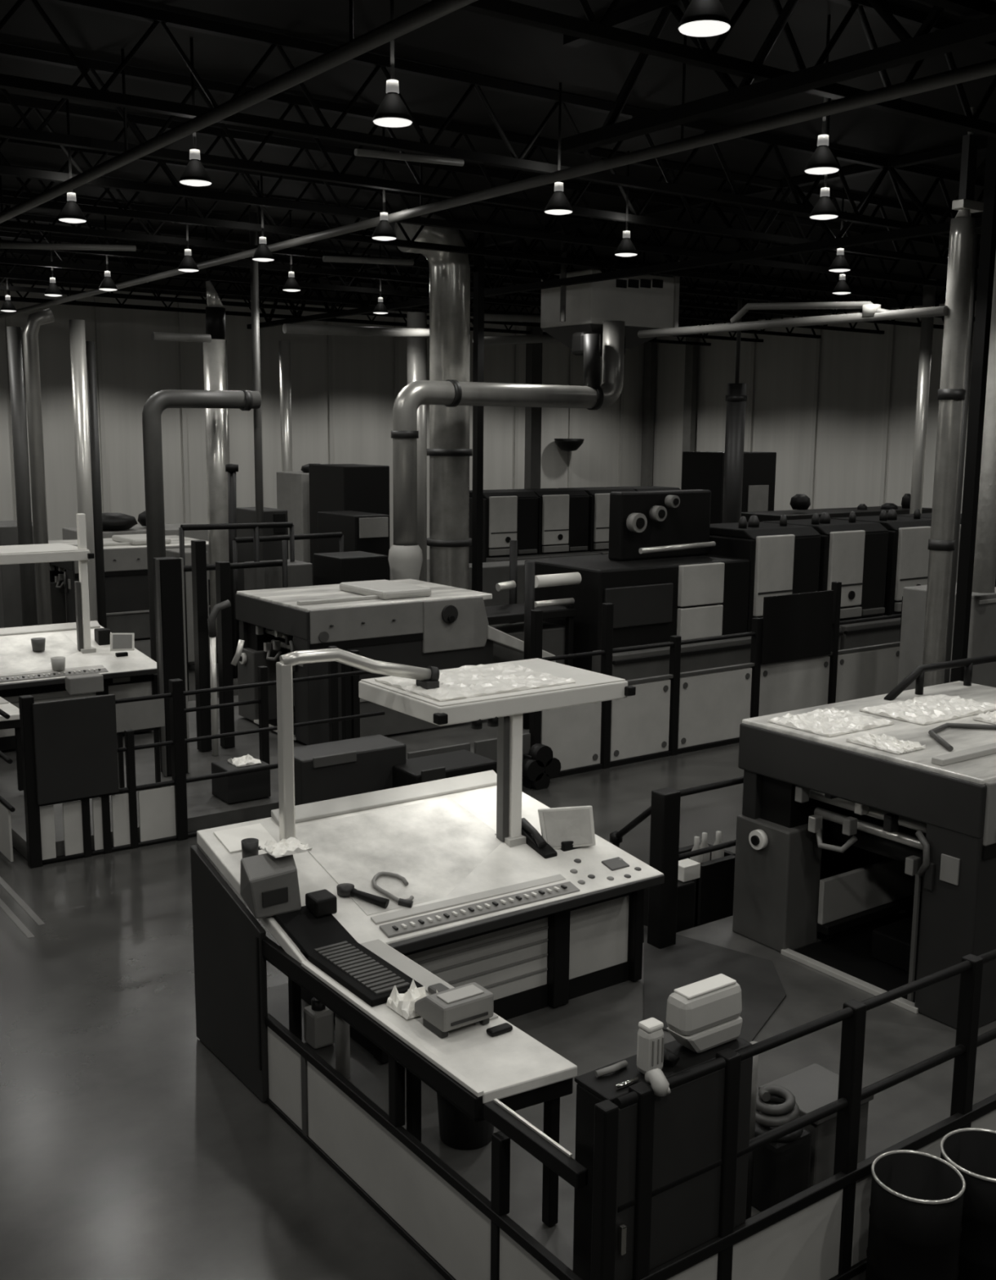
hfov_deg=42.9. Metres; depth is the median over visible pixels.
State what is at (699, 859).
bottle
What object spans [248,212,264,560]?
pipe
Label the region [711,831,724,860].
bottle
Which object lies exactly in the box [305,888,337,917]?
pack
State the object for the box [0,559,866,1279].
floor
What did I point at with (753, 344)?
trim
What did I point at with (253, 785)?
waste bin
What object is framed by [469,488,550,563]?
unit
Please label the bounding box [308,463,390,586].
tall cabinet
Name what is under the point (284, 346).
riser pipe
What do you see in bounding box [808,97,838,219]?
lamp
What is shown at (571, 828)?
screen
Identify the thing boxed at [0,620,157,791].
control console
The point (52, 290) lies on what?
lamp
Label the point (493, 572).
base cabinet
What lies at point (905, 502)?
motor
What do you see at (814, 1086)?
tote
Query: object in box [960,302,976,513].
trim
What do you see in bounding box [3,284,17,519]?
trim
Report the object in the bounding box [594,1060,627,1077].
tube
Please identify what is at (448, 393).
ventilation duct
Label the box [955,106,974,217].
hanger
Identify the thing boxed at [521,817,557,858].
phone
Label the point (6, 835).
guard
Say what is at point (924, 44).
roof truss
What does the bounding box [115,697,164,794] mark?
notice
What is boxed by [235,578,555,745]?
press delivery
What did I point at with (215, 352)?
ventilation duct
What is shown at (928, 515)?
unit
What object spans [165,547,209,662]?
tall cabinet
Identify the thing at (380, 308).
lamp
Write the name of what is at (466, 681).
plastic sheet
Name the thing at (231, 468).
post
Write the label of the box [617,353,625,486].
trim
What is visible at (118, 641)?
screen
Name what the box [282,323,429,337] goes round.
conduit
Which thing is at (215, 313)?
flue tip
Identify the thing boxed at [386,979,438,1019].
rag
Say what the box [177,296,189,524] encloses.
trim
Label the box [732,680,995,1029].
press delivery
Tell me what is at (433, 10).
ceiling pipe
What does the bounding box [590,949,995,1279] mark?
railing
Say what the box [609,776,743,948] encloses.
stair rail
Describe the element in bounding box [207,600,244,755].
pipe
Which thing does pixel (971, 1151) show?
drum
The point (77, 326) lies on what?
riser pipe
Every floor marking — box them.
[0,876,44,925]
[0,898,34,937]
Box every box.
[240,853,301,919]
[293,734,405,805]
[642,880,695,942]
[666,973,742,1053]
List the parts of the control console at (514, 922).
leg, edge trim, leg, arm, panel, leg, push button, push button, push button, push button, cabinet door, push button, push button, push button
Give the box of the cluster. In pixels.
[521,743,560,790]
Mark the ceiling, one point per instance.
(460, 40)
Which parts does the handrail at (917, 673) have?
post, post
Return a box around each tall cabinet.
[0,520,38,628]
[62,523,208,541]
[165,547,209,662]
[236,506,288,591]
[244,559,312,590]
[276,471,310,563]
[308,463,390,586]
[313,551,387,585]
[317,510,389,580]
[681,451,776,524]
[897,582,995,690]
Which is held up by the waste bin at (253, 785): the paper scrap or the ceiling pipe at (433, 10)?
the paper scrap
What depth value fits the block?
6.18 m
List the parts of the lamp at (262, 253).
hanger rod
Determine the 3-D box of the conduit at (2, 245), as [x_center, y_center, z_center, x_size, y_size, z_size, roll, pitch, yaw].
[-6.207,-5.699,18.343,1.955,0.215,0.084,-6,12,-35]
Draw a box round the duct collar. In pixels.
[388,544,422,580]
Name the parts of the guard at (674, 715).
panel, panel, post, guard panel, post, rail, guard panel, post, guard panel, hand rail, post, cap rail, guard panel, post, guard panel, post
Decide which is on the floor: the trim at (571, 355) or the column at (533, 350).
the column at (533, 350)
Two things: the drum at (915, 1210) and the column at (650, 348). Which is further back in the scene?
the column at (650, 348)
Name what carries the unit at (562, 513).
on the platform at (143, 645)
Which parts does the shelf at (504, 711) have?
tall post, cross arm, plate, support post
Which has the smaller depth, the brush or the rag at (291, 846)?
the brush
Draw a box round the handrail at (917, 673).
[883,653,995,700]
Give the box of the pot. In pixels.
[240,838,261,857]
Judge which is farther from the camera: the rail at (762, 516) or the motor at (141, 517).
the rail at (762, 516)
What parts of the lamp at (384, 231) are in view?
hanger rod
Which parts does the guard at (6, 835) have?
rail, rail, kick panel, rail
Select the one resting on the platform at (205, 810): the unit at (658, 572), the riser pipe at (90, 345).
the unit at (658, 572)
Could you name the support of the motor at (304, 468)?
on the tall cabinet at (292, 487)
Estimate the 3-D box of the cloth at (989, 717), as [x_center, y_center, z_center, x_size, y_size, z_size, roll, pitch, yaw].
[3.947,0.559,9.505,0.801,0.037,0.377,-6,12,-35]
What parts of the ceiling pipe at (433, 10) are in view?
hanger rod, hanger rod, hanger rod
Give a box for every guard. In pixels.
[0,708,15,862]
[183,645,359,764]
[264,1013,587,1279]
[407,581,902,784]
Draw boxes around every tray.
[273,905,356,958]
[436,984,484,1004]
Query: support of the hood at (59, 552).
attached to the shelf at (59, 552)
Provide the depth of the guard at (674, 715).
16.08 m
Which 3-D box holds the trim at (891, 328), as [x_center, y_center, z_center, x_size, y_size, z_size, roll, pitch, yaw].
[11.008,-5.585,35.969,0.072,7.416,0.130,-6,12,-35]
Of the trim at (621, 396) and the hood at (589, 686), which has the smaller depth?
the hood at (589, 686)
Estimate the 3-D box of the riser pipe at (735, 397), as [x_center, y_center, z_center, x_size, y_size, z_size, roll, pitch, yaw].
[4.902,-2.836,26.499,0.443,4.966,0.443,-6,12,-35]
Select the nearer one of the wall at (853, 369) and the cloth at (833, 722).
the cloth at (833, 722)
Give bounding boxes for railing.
[18,670,384,868]
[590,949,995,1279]
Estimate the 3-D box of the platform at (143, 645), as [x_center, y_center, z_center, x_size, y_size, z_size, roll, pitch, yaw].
[-0.992,-0.849,28.835,25.747,0.173,7.200,-6,12,-35]
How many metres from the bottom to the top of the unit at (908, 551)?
2.491 m
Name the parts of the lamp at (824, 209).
hanger rod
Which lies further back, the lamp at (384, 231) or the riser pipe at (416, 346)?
the riser pipe at (416, 346)
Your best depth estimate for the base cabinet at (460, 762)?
12.25 m
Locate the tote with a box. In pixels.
[758,1063,873,1187]
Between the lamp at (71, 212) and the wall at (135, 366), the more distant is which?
the wall at (135, 366)
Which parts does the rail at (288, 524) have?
post, rail, post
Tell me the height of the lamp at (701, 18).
1.273 m
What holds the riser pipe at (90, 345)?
on the floor
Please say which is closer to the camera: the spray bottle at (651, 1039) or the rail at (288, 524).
the spray bottle at (651, 1039)
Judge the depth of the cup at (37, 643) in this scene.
15.45 m
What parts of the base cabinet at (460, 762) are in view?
door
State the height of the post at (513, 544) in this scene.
2.209 m
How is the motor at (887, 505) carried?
on the rail at (762, 516)
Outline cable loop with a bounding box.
[371,871,413,907]
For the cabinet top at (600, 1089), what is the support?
attached to the base cabinet at (591, 1090)
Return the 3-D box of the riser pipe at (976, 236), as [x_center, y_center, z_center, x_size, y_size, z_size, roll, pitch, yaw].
[5.325,-1.513,14.747,0.125,6.190,0.125,-6,12,-35]
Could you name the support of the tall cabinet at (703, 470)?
on the platform at (143, 645)
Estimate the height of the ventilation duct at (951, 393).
6.265 m
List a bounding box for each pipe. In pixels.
[0,0,476,222]
[0,34,995,318]
[6,326,36,626]
[22,308,54,625]
[68,319,97,621]
[85,341,106,628]
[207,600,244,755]
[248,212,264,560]
[279,341,292,471]
[334,1013,350,1079]
[407,311,426,582]
[637,301,947,337]
[722,382,746,523]
[909,279,936,514]
[943,233,979,683]
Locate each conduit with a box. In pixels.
[0,241,136,251]
[151,332,211,342]
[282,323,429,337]
[322,255,413,265]
[354,148,464,166]
[472,333,559,345]
[484,313,540,322]
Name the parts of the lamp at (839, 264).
hanger rod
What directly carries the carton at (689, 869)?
on the box at (686, 891)
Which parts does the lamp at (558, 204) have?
hanger rod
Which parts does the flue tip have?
hanger rod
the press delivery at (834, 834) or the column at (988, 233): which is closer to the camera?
the press delivery at (834, 834)
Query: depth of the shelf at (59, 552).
15.52 m
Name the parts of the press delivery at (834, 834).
sill, pit plate, lid, plate, door handle, warning plate, panel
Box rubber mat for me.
[644,925,786,1042]
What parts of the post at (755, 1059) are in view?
handle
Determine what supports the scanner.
on the control console at (514, 922)
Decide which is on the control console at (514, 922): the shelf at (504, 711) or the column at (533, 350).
the shelf at (504, 711)
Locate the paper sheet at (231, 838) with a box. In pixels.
[213,822,277,853]
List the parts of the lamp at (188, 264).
hanger rod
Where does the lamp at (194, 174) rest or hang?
hanging from the ceiling
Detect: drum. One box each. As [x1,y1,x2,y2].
[865,1150,965,1279]
[939,1128,995,1279]
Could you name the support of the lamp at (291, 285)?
hanging from the ceiling
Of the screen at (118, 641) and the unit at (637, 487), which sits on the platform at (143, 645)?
the unit at (637, 487)
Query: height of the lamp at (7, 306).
1.273 m
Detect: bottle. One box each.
[303,997,333,1048]
[636,1017,664,1074]
[689,835,702,862]
[699,832,710,862]
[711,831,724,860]
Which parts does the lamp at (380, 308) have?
hanger rod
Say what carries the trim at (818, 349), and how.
attached to the wall at (853, 369)
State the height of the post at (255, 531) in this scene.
2.356 m
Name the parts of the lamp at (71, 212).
hanger rod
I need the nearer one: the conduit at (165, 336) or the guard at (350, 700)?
the guard at (350, 700)
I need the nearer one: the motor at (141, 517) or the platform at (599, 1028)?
the platform at (599, 1028)
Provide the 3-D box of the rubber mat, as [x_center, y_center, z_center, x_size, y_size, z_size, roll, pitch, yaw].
[1.482,2.363,8.708,0.953,0.012,1.943,2,9,6]
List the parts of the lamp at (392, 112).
hanger rod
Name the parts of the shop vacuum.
lid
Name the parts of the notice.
leg, leg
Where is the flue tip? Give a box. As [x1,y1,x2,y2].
[204,226,225,339]
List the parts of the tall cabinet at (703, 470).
door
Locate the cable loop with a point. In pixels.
(408, 902)
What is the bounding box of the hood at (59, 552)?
[0,542,94,564]
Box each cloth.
[767,706,894,737]
[845,733,925,754]
[858,694,995,724]
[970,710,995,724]
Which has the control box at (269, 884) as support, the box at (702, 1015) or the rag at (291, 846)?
the rag at (291, 846)
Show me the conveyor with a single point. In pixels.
(557, 639)
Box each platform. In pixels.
[0,695,528,860]
[134,578,429,664]
[266,906,995,1271]
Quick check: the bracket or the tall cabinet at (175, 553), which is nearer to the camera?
the bracket
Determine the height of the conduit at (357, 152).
0.116 m
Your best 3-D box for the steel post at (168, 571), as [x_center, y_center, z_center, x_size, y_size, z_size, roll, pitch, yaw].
[-3.586,0.293,13.859,0.288,2.388,0.216,-6,12,-35]
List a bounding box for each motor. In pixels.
[102,512,137,529]
[137,511,146,526]
[300,463,320,472]
[789,493,810,510]
[857,503,866,509]
[880,502,897,509]
[901,493,911,508]
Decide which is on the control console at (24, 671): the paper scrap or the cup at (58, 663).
the cup at (58, 663)
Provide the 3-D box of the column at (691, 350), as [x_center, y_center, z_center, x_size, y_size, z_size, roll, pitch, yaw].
[6.336,-6.631,42.062,0.216,7.416,0.360,-6,12,-35]
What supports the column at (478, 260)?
on the floor
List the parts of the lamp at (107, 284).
hanger rod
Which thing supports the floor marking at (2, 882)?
on the floor
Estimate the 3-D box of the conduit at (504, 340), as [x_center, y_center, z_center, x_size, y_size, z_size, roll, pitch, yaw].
[0.630,-5.760,24.227,2.604,0.356,0.153,-6,12,-35]
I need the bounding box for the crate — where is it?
[678,842,735,927]
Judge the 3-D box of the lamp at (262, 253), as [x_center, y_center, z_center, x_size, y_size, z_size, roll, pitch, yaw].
[-3.126,-5.684,16.785,0.299,1.273,0.299,-6,12,-35]
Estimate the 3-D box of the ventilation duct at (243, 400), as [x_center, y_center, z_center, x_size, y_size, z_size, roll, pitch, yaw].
[-4.748,-1.740,20.537,1.948,4.579,0.328,-6,12,-35]
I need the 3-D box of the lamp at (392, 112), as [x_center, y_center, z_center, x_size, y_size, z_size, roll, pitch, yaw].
[-0.768,-4.412,9.197,0.299,1.273,0.299,-6,12,-35]
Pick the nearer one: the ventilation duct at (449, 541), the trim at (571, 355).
the ventilation duct at (449, 541)
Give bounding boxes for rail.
[178,521,294,690]
[183,560,283,700]
[232,532,343,675]
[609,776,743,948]
[741,506,932,521]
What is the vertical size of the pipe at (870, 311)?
0.349 m
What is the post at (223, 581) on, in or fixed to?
on the platform at (205, 810)
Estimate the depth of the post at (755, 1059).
6.03 m
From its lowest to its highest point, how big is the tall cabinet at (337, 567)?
2.078 m
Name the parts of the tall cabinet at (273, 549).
door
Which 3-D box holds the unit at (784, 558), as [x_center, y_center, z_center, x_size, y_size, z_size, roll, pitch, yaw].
[4.157,-0.778,20.456,1.613,2.491,2.304,-6,12,-35]
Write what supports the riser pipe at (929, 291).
on the floor
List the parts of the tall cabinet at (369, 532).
door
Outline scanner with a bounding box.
[414,982,493,1038]
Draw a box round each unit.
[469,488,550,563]
[506,488,600,557]
[524,488,767,684]
[540,240,679,356]
[561,487,635,554]
[605,485,680,490]
[708,514,843,664]
[760,511,900,653]
[830,508,931,615]
[897,512,995,586]
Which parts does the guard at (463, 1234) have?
kick panel, rail, post, kick panel, post, kick panel, rail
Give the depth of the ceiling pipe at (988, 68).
11.67 m
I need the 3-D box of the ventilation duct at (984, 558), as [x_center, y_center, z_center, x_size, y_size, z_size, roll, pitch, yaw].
[6.083,-3.262,15.406,0.286,5.388,0.286,-6,12,-35]
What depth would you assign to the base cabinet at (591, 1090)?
5.21 m
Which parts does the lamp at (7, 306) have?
hanger rod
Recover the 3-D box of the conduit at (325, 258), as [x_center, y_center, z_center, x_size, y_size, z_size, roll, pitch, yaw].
[-1.953,-5.753,19.191,1.553,0.158,0.084,-6,12,-35]
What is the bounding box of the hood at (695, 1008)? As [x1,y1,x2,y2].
[666,982,742,1035]
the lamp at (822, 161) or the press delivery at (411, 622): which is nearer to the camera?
the lamp at (822, 161)
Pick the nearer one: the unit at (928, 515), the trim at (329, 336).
the unit at (928, 515)
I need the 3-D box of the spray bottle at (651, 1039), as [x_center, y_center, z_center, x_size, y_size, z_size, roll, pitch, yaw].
[0.629,1.679,5.218,0.101,0.221,0.091,-6,12,-35]
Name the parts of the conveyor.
leg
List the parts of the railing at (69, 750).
post, kick panel, kick panel, post, kick panel, post, kick panel, post, rail, kick panel, kick rail, post, rail, rail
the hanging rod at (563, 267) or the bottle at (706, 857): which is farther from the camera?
the hanging rod at (563, 267)
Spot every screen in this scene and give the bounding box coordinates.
[110,632,134,657]
[262,886,288,907]
[537,805,595,851]
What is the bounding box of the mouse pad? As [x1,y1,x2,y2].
[601,857,629,871]
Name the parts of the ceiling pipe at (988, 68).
hanger rod, hanger rod, hanger rod, hanger rod, hanger rod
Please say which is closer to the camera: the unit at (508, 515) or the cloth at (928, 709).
the cloth at (928, 709)
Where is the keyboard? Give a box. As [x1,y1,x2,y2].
[300,941,422,1006]
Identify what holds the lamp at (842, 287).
hanging from the ceiling
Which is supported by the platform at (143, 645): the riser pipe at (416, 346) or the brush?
the riser pipe at (416, 346)
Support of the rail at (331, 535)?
on the floor
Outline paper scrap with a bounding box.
[227,754,261,767]
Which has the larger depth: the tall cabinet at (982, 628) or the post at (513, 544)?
the post at (513, 544)
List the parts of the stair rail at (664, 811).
newel knob, sloping rail, gate post, rail, rail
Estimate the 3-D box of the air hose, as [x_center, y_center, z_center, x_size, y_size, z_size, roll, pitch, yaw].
[3.557,0.629,9.069,1.603,0.036,0.487,-6,11,-32]
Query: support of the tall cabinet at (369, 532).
on the platform at (143, 645)
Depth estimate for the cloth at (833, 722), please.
9.23 m
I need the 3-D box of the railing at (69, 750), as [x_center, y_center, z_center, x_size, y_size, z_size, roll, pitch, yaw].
[-2.736,1.129,12.487,3.754,1.590,0.140,-6,12,-35]
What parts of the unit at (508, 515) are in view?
knob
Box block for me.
[486,1022,512,1036]
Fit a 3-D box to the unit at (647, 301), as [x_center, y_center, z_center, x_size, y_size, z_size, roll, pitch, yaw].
[1.957,-6.215,23.003,2.266,2.164,1.512,-6,12,-35]
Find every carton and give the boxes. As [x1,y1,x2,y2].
[65,672,103,694]
[677,858,700,882]
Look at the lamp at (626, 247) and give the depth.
16.02 m
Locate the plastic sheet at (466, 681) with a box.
[374,662,575,701]
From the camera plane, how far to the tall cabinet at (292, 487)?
25.69 m
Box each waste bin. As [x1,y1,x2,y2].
[211,755,271,804]
[436,1093,493,1150]
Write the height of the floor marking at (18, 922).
0.002 m
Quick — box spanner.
[614,1077,639,1090]
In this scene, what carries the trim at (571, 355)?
attached to the wall at (135, 366)
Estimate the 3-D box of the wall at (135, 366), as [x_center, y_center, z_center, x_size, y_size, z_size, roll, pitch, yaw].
[-10.090,-5.364,33.297,43.200,7.488,0.288,-6,12,-35]
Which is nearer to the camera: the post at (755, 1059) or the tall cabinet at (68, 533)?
the post at (755, 1059)
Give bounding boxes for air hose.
[928,722,995,751]
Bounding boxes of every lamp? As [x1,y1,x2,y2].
[0,248,16,311]
[44,222,62,296]
[57,98,86,222]
[98,215,117,290]
[177,184,199,271]
[178,37,212,186]
[252,160,274,261]
[282,212,301,291]
[371,126,396,240]
[372,0,413,127]
[373,244,387,314]
[543,82,573,214]
[614,151,637,256]
[677,0,731,36]
[804,14,839,174]
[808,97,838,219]
[828,185,850,271]
[831,211,851,294]
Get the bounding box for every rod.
[560,231,567,321]
[734,263,743,382]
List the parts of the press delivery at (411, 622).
sill, pit plate, door handle, lid, panel, panel, dial knob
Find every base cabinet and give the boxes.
[392,749,497,787]
[468,560,524,625]
[573,1037,751,1279]
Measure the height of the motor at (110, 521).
0.312 m
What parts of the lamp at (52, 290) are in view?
hanger rod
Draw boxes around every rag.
[259,836,311,857]
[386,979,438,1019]
[662,1047,679,1066]
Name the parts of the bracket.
plate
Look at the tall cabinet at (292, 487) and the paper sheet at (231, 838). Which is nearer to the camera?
the paper sheet at (231, 838)
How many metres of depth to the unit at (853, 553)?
20.78 m
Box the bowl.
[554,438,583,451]
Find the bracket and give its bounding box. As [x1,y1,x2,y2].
[951,133,983,213]
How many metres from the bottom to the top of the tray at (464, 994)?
0.008 m
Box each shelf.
[0,513,96,653]
[275,648,635,847]
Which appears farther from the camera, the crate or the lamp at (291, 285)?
the lamp at (291, 285)
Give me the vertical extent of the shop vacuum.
0.598 m
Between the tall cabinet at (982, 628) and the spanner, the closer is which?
the spanner
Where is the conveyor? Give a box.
[484,572,581,666]
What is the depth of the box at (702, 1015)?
5.39 m
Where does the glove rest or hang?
on the railing at (670, 1171)
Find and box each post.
[152,556,190,776]
[191,539,212,751]
[215,560,235,748]
[225,463,238,678]
[253,526,259,561]
[282,540,288,587]
[508,540,517,623]
[523,561,534,728]
[745,1040,758,1219]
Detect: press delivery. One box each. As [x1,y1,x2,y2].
[48,533,210,639]
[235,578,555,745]
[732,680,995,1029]
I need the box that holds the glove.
[644,1068,671,1096]
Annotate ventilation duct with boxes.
[142,389,261,662]
[202,338,230,653]
[391,320,624,546]
[394,208,472,589]
[921,217,975,687]
[972,253,995,593]
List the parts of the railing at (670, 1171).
corner post, dark infill panel, post, dark infill panel, kick panel, post, dark infill panel, kick panel, rail, rail, kick rail, rail, post, kick panel, post, kick panel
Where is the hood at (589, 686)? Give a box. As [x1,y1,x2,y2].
[358,657,635,726]
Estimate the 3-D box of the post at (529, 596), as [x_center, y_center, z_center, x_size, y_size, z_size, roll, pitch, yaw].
[0.395,0.074,16.143,0.125,2.150,0.125,-6,12,-35]
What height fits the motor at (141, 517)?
0.314 m
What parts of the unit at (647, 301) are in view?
hanger rod, casing, hanger rod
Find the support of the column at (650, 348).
on the floor
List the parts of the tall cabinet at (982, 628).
door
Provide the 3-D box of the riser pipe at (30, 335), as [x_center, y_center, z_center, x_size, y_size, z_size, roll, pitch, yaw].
[-7.066,-2.333,19.822,0.466,5.583,0.216,-6,12,-35]
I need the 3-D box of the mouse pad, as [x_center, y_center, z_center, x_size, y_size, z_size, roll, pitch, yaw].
[0.787,1.505,8.484,0.158,0.047,0.115,-6,12,-35]
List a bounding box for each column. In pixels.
[471,222,484,591]
[524,306,542,488]
[640,338,656,485]
[680,324,698,489]
[950,136,995,682]
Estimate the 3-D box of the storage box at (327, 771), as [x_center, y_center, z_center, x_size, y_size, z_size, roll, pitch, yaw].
[-1.492,1.490,12.249,1.138,0.960,0.526,-6,12,-35]
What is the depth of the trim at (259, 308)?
35.41 m
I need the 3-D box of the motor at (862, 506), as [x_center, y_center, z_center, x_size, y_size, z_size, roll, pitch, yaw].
[9.107,-3.274,31.656,0.258,0.256,0.252,-6,12,-35]
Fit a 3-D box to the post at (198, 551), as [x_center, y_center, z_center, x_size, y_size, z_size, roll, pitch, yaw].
[-3.477,0.079,14.847,0.130,2.492,0.144,-6,12,-35]
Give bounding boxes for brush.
[427,982,449,994]
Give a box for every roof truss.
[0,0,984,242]
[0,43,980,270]
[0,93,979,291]
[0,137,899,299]
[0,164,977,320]
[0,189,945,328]
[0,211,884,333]
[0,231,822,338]
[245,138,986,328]
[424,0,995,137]
[561,0,995,153]
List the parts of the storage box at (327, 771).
door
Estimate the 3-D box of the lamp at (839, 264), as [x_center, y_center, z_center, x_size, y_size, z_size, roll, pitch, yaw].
[4.717,-5.713,17.369,0.299,1.273,0.299,-6,12,-35]
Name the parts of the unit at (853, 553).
knob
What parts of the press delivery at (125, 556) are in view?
door handle, warning plate, panel, lid, panel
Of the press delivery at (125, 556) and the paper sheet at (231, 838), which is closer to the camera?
the paper sheet at (231, 838)
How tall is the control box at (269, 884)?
0.306 m
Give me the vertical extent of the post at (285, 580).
2.194 m
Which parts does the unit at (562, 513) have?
knob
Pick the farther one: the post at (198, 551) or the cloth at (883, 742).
the post at (198, 551)
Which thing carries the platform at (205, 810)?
on the floor
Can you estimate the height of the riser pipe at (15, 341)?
5.262 m
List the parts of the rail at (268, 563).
post, rail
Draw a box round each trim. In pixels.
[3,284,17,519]
[93,296,108,512]
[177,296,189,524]
[258,308,264,506]
[327,306,333,463]
[394,311,399,400]
[513,325,519,488]
[567,348,573,488]
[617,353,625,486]
[746,333,755,451]
[808,324,822,509]
[879,320,895,506]
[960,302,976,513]
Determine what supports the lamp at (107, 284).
hanging from the ceiling
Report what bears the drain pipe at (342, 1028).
on the platform at (599, 1028)
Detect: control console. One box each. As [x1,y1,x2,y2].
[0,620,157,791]
[190,769,664,1226]
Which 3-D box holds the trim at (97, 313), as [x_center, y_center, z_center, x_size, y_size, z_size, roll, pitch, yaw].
[-10.289,-5.271,32.942,0.115,7.416,0.072,-6,12,-35]
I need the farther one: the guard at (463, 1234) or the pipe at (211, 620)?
the pipe at (211, 620)
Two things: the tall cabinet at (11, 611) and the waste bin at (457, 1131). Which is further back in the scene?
the tall cabinet at (11, 611)
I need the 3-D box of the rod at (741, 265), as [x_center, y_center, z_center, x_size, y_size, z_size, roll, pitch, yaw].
[4.934,-6.493,25.895,0.083,2.448,0.084,-6,12,-35]
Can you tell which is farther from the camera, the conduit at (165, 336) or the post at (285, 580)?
the conduit at (165, 336)
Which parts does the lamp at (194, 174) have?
hanger rod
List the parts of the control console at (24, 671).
arm, leg, panel, cabinet door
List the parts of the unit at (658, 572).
recess panel, feeder frame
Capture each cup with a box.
[31,637,45,651]
[50,656,65,671]
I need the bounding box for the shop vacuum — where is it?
[751,1084,811,1211]
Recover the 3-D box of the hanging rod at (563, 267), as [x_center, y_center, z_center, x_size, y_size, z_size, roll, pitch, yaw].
[1.128,-6.309,21.796,0.100,1.600,0.100,-6,12,-35]
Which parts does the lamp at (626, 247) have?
hanger rod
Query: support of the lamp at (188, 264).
hanging from the ceiling
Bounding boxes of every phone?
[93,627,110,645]
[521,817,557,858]
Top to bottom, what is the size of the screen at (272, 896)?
0.086 m
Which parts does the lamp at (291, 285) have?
hanger rod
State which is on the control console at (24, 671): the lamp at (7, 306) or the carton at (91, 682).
the carton at (91, 682)
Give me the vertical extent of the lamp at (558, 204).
1.273 m
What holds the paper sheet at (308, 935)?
on the control console at (514, 922)
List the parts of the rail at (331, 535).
post, rail, post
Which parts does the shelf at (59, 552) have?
support post, plate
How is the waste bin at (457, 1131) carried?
on the platform at (599, 1028)
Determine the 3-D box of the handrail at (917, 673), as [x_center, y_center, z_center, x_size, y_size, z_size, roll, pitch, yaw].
[3.774,0.303,10.550,1.687,0.272,0.064,-6,12,-35]
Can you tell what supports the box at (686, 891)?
on the floor
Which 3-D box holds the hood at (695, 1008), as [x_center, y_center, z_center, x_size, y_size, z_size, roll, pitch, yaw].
[0.889,1.572,5.447,0.358,0.166,0.141,-6,12,-35]
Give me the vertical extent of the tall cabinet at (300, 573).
1.985 m
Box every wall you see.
[0,282,644,559]
[652,300,976,511]
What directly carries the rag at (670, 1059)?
on the base cabinet at (591, 1090)
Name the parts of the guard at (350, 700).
rail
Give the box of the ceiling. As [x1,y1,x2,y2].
[0,0,995,324]
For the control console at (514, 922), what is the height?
1.452 m
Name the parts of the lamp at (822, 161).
hanger rod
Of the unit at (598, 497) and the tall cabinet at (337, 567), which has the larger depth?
the unit at (598, 497)
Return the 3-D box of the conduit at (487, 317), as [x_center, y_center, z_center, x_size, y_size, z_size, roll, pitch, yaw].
[0.369,-5.987,23.547,1.932,0.196,0.125,-6,12,-35]
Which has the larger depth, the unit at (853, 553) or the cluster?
the unit at (853, 553)
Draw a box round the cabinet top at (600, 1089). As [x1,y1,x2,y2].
[574,1037,751,1102]
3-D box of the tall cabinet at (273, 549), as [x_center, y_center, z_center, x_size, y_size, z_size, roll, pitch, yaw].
[-4.187,-1.125,22.434,0.553,2.398,1.102,-6,12,-35]
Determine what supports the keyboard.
on the control console at (514, 922)
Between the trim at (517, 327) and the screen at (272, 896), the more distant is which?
the trim at (517, 327)
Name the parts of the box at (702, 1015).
lid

